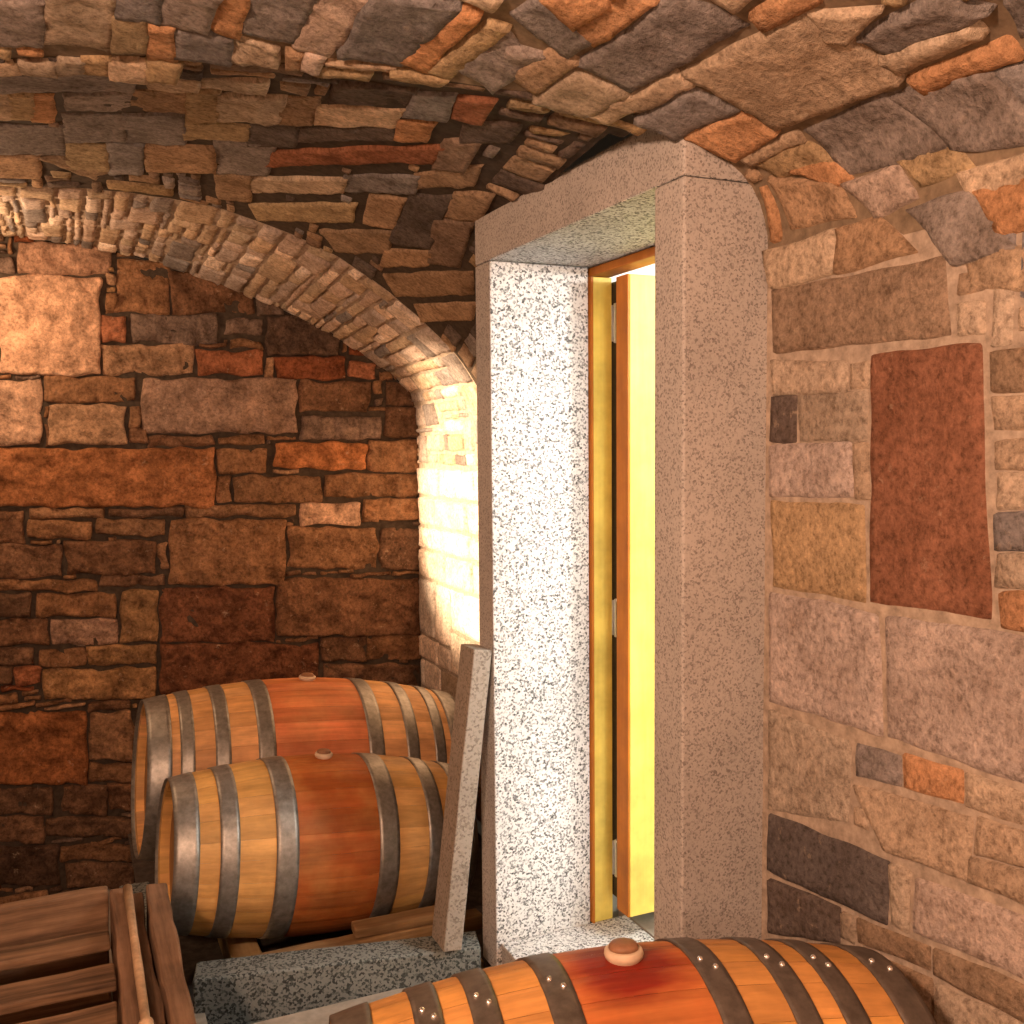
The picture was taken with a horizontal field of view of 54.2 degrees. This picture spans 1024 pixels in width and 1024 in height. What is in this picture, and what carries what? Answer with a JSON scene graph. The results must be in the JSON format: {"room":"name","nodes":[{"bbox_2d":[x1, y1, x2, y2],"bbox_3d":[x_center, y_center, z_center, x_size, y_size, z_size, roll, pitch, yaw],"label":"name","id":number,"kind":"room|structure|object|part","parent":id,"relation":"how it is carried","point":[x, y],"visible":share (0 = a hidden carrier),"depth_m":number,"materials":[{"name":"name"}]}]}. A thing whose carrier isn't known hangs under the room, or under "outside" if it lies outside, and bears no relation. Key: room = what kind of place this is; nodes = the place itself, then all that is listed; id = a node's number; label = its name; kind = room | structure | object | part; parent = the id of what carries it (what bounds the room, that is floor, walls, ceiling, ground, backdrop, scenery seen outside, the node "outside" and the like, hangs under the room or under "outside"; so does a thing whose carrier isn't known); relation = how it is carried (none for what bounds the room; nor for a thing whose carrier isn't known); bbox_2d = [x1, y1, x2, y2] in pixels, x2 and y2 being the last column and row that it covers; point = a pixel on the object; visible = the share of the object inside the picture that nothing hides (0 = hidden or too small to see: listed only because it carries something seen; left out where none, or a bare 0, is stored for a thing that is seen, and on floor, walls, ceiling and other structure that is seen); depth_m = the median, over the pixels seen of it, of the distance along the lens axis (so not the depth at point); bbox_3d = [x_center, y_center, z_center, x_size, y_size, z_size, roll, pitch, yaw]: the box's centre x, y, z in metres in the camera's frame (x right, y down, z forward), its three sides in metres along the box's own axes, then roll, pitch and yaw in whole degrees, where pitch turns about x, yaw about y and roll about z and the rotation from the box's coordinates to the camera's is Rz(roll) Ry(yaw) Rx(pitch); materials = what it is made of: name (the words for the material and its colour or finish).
{"room":"wine cellar","nodes":[
{"label":"wine cellar","id":0,"kind":"room"},
{"bbox_2d":[0,234,420,903],"bbox_3d":[-2.301,0.295,4.370,4.042,3.041,0.076,-2,4,-24],"label":"wall","id":1,"kind":"structure","parent":0,"point":[202,484],"depth_m":4.64,"materials":[{"name":"stone"}]},
{"bbox_2d":[0,186,481,822],"bbox_3d":[-2.116,0.136,3.923,4.036,2.658,0.984,-2,4,-24],"label":"stone arch","id":2,"kind":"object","parent":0,"point":[268,264],"depth_m":4.44,"materials":[{"name":"stone"}]},
{"bbox_2d":[108,888,491,1023],"bbox_3d":[-0.024,1.754,1.444,5.800,0.420,7.440,-2,4,-24],"label":"floor","id":3,"kind":"structure","parent":0,"point":[320,1015],"depth_m":2.89,"materials":[{"name":"stone"}]},
{"bbox_2d":[0,883,195,1023],"bbox_3d":[-1.214,1.280,2.176,0.987,0.458,1.051,-2,4,-24],"label":"wooden crate","id":4,"kind":"object","parent":3,"relation":"on","point":[55,967],"visible":1,"depth_m":2.55,"materials":[{"name":"brown wood"}]},
{"bbox_3d":[-1.243,1.383,2.169,0.740,0.047,1.004,-2,4,-24],"label":"board","id":5,"kind":"part","parent":4,"relation":"part of","materials":[{"name":"brown wood"}]},
{"bbox_3d":[-0.883,1.280,2.324,0.056,0.427,1.051,-2,4,-24],"label":"rail","id":6,"kind":"part","parent":4,"relation":"part of","materials":[{"name":"brown wood"}]},
{"bbox_3d":[-0.852,1.068,2.290,0.031,0.032,0.980,-2,6,-24],"label":"rod","id":7,"kind":"part","parent":4,"relation":"part of","materials":[{"name":"brown wood"}]},
{"bbox_3d":[-0.841,1.294,2.343,0.048,0.393,1.051,-2,4,-24],"label":"rail","id":8,"kind":"part","parent":4,"relation":"part of","materials":[{"name":"brown wood"}]},
{"bbox_3d":[-0.795,1.282,2.364,0.070,0.420,1.048,-2,4,-24],"label":"rail","id":9,"kind":"part","parent":4,"relation":"part of","materials":[{"name":"brown wood"}]},
{"bbox_2d":[119,882,149,931],"bbox_3d":[-1.195,1.593,3.247,0.104,0.532,0.662,-2,4,-24],"label":"kerb","id":10,"kind":"object","parent":3,"relation":"on","point":[138,887],"visible":0.14,"depth_m":3.47,"materials":[{"name":"grey stone"}]},
{"bbox_3d":[0.202,1.402,1.642,0.720,0.250,0.400,-1,4,-13],"label":"rack","id":11,"kind":"object","parent":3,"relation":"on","visible":0},
{"bbox_2d":[329,937,936,1023],"bbox_3d":[0.189,0.989,1.609,0.934,0.586,0.561,-1,4,-13],"label":"wine barrel","id":12,"kind":"object","parent":11,"relation":"on","point":[683,980],"visible":1,"depth_m":1.56,"materials":[{"name":"brown wood"}]},
{"bbox_2d":[128,833,490,1006],"bbox_3d":[-0.692,1.530,4.011,1.480,0.012,2.190,-2,4,-24],"label":"floor","id":13,"kind":"structure","parent":0,"point":[195,949],"depth_m":3.64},
{"bbox_2d":[217,937,261,958],"bbox_3d":[-1.069,1.498,3.747,0.104,0.111,1.482,-2,4,-24],"label":"bearer","id":14,"kind":"object","parent":13,"relation":"on","point":[230,947],"visible":0.1,"depth_m":3.38,"materials":[{"name":"brown wood"}]},
{"bbox_2d":[155,748,477,938],"bbox_3d":[-0.683,1.147,3.501,1.065,0.637,0.605,-3,4,-27],"label":"wine barrel","id":15,"kind":"object","parent":14,"relation":"on","point":[275,847],"visible":0.89,"depth_m":3.26,"materials":[{"name":"brown wood"}]},
{"bbox_2d":[251,908,482,955],"bbox_3d":[-0.461,1.405,3.272,0.769,0.056,0.063,-2,4,-24],"label":"wooden beam","id":16,"kind":"structure","parent":14,"relation":"on","point":[473,920],"depth_m":3.27,"materials":[{"name":"brown wood"}]},
{"bbox_2d":[351,905,434,938],"bbox_3d":[-0.346,1.356,3.328,0.372,0.036,0.068,-2,4,-22],"label":"wedge","id":17,"kind":"object","parent":16,"relation":"on","point":[378,925],"visible":0.66,"depth_m":3.29,"materials":[{"name":"brown wood"}]},
{"bbox_2d":[193,931,480,1023],"bbox_3d":[-0.517,1.477,3.034,0.847,0.282,0.114,-1,4,-12],"label":"stone block","id":18,"kind":"object","parent":13,"relation":"on","point":[256,988],"visible":0.77,"depth_m":2.97,"materials":[{"name":"grey stone"}]},
{"bbox_2d":[432,644,491,951],"bbox_3d":[-0.155,0.869,3.066,0.169,0.920,0.112,-2,4,-24],"label":"stone post","id":19,"kind":"object","parent":18,"relation":"on","point":[475,659],"visible":1,"depth_m":3.02,"materials":[{"name":"grey stone"}]},
{"bbox_3d":[-0.439,1.498,4.030,0.105,0.059,1.480,-2,4,-24],"label":"bearer","id":20,"kind":"object","parent":13,"relation":"on","visible":0},
{"bbox_2d":[131,672,454,860],"bbox_3d":[-0.880,1.064,4.176,1.334,0.787,0.760,-3,5,-28],"label":"wine barrel","id":21,"kind":"object","parent":20,"relation":"on","point":[249,720],"visible":0.42,"depth_m":3.94,"materials":[{"name":"brown wood"}]},
{"bbox_2d":[0,55,646,384],"bbox_3d":[-1.474,-0.625,2.417,4.030,0.984,2.230,-2,4,-24],"label":"ceiling","id":22,"kind":"structure","parent":0,"point":[393,180],"depth_m":2.90,"materials":[{"name":"stone"}]},
{"bbox_2d":[0,0,1023,295],"bbox_3d":[-0.366,-0.542,-0.069,3.466,0.697,5.244,-2,4,-24],"label":"ceiling","id":23,"kind":"structure","parent":0,"point":[855,127],"depth_m":1.78,"materials":[{"name":"stone"}]},
{"bbox_2d":[561,134,631,917],"bbox_3d":[0.426,0.089,2.967,0.120,2.600,1.350,-2,4,-24],"label":"wall","id":24,"kind":"structure","parent":0,"point":[609,140],"depth_m":3.10,"materials":[{"name":"white paint"}]},
{"bbox_2d":[618,910,653,937],"bbox_3d":[1.468,1.372,2.887,1.675,0.075,2.700,-2,4,-24],"label":"floor","id":25,"kind":"structure","parent":0,"point":[644,921],"depth_m":3.23,"materials":[{"name":"stone"}]},
{"bbox_2d":[624,264,654,274],"bbox_3d":[0.880,0.016,3.961,1.580,2.600,0.100,-2,4,-24],"label":"wall","id":26,"kind":"structure","parent":0,"point":[650,269],"depth_m":3.67,"materials":[{"name":"white paint"}]},
{"bbox_2d":[761,230,1023,1023],"bbox_3d":[1.408,0.608,0.260,0.026,2.013,4.253,-2,4,-24],"label":"wall","id":27,"kind":"structure","parent":0,"point":[893,813],"depth_m":1.80,"materials":[{"name":"stone"}]},
{"bbox_2d":[475,130,767,966],"bbox_3d":[0.336,0.294,2.696,0.460,2.312,1.130,-2,4,-24],"label":"trim","id":28,"kind":"structure","parent":27,"relation":"attached to","point":[705,224],"depth_m":2.30,"materials":[{"name":"stone"}]},
{"bbox_2d":[588,246,654,922],"bbox_3d":[0.827,0.295,2.913,0.868,2.076,1.000,-2,4,-24],"label":"door","id":29,"kind":"structure","parent":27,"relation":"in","point":[621,312],"depth_m":3.08,"materials":[{"name":"yellow wood"}]},
{"bbox_3d":[0.276,0.295,3.183,0.067,2.048,0.059,-2,4,-24],"label":"frame","id":30,"kind":"part","parent":29,"relation":"part of","materials":[{"name":"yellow wood"}]},
{"bbox_3d":[0.316,-0.577,3.053,0.014,0.110,0.026,-2,4,-24],"label":"hinge plate","id":31,"kind":"part","parent":29,"relation":"part of","materials":[{"name":"metal"}]},
{"bbox_3d":[0.330,1.099,3.171,0.014,0.110,0.026,-2,4,-24],"label":"hinge plate","id":32,"kind":"part","parent":29,"relation":"part of","materials":[{"name":"metal"}]},
{"bbox_3d":[0.324,0.331,3.117,0.014,0.110,0.026,-2,4,-24],"label":"hinge plate","id":33,"kind":"part","parent":29,"relation":"part of","materials":[{"name":"metal"}]}
]}

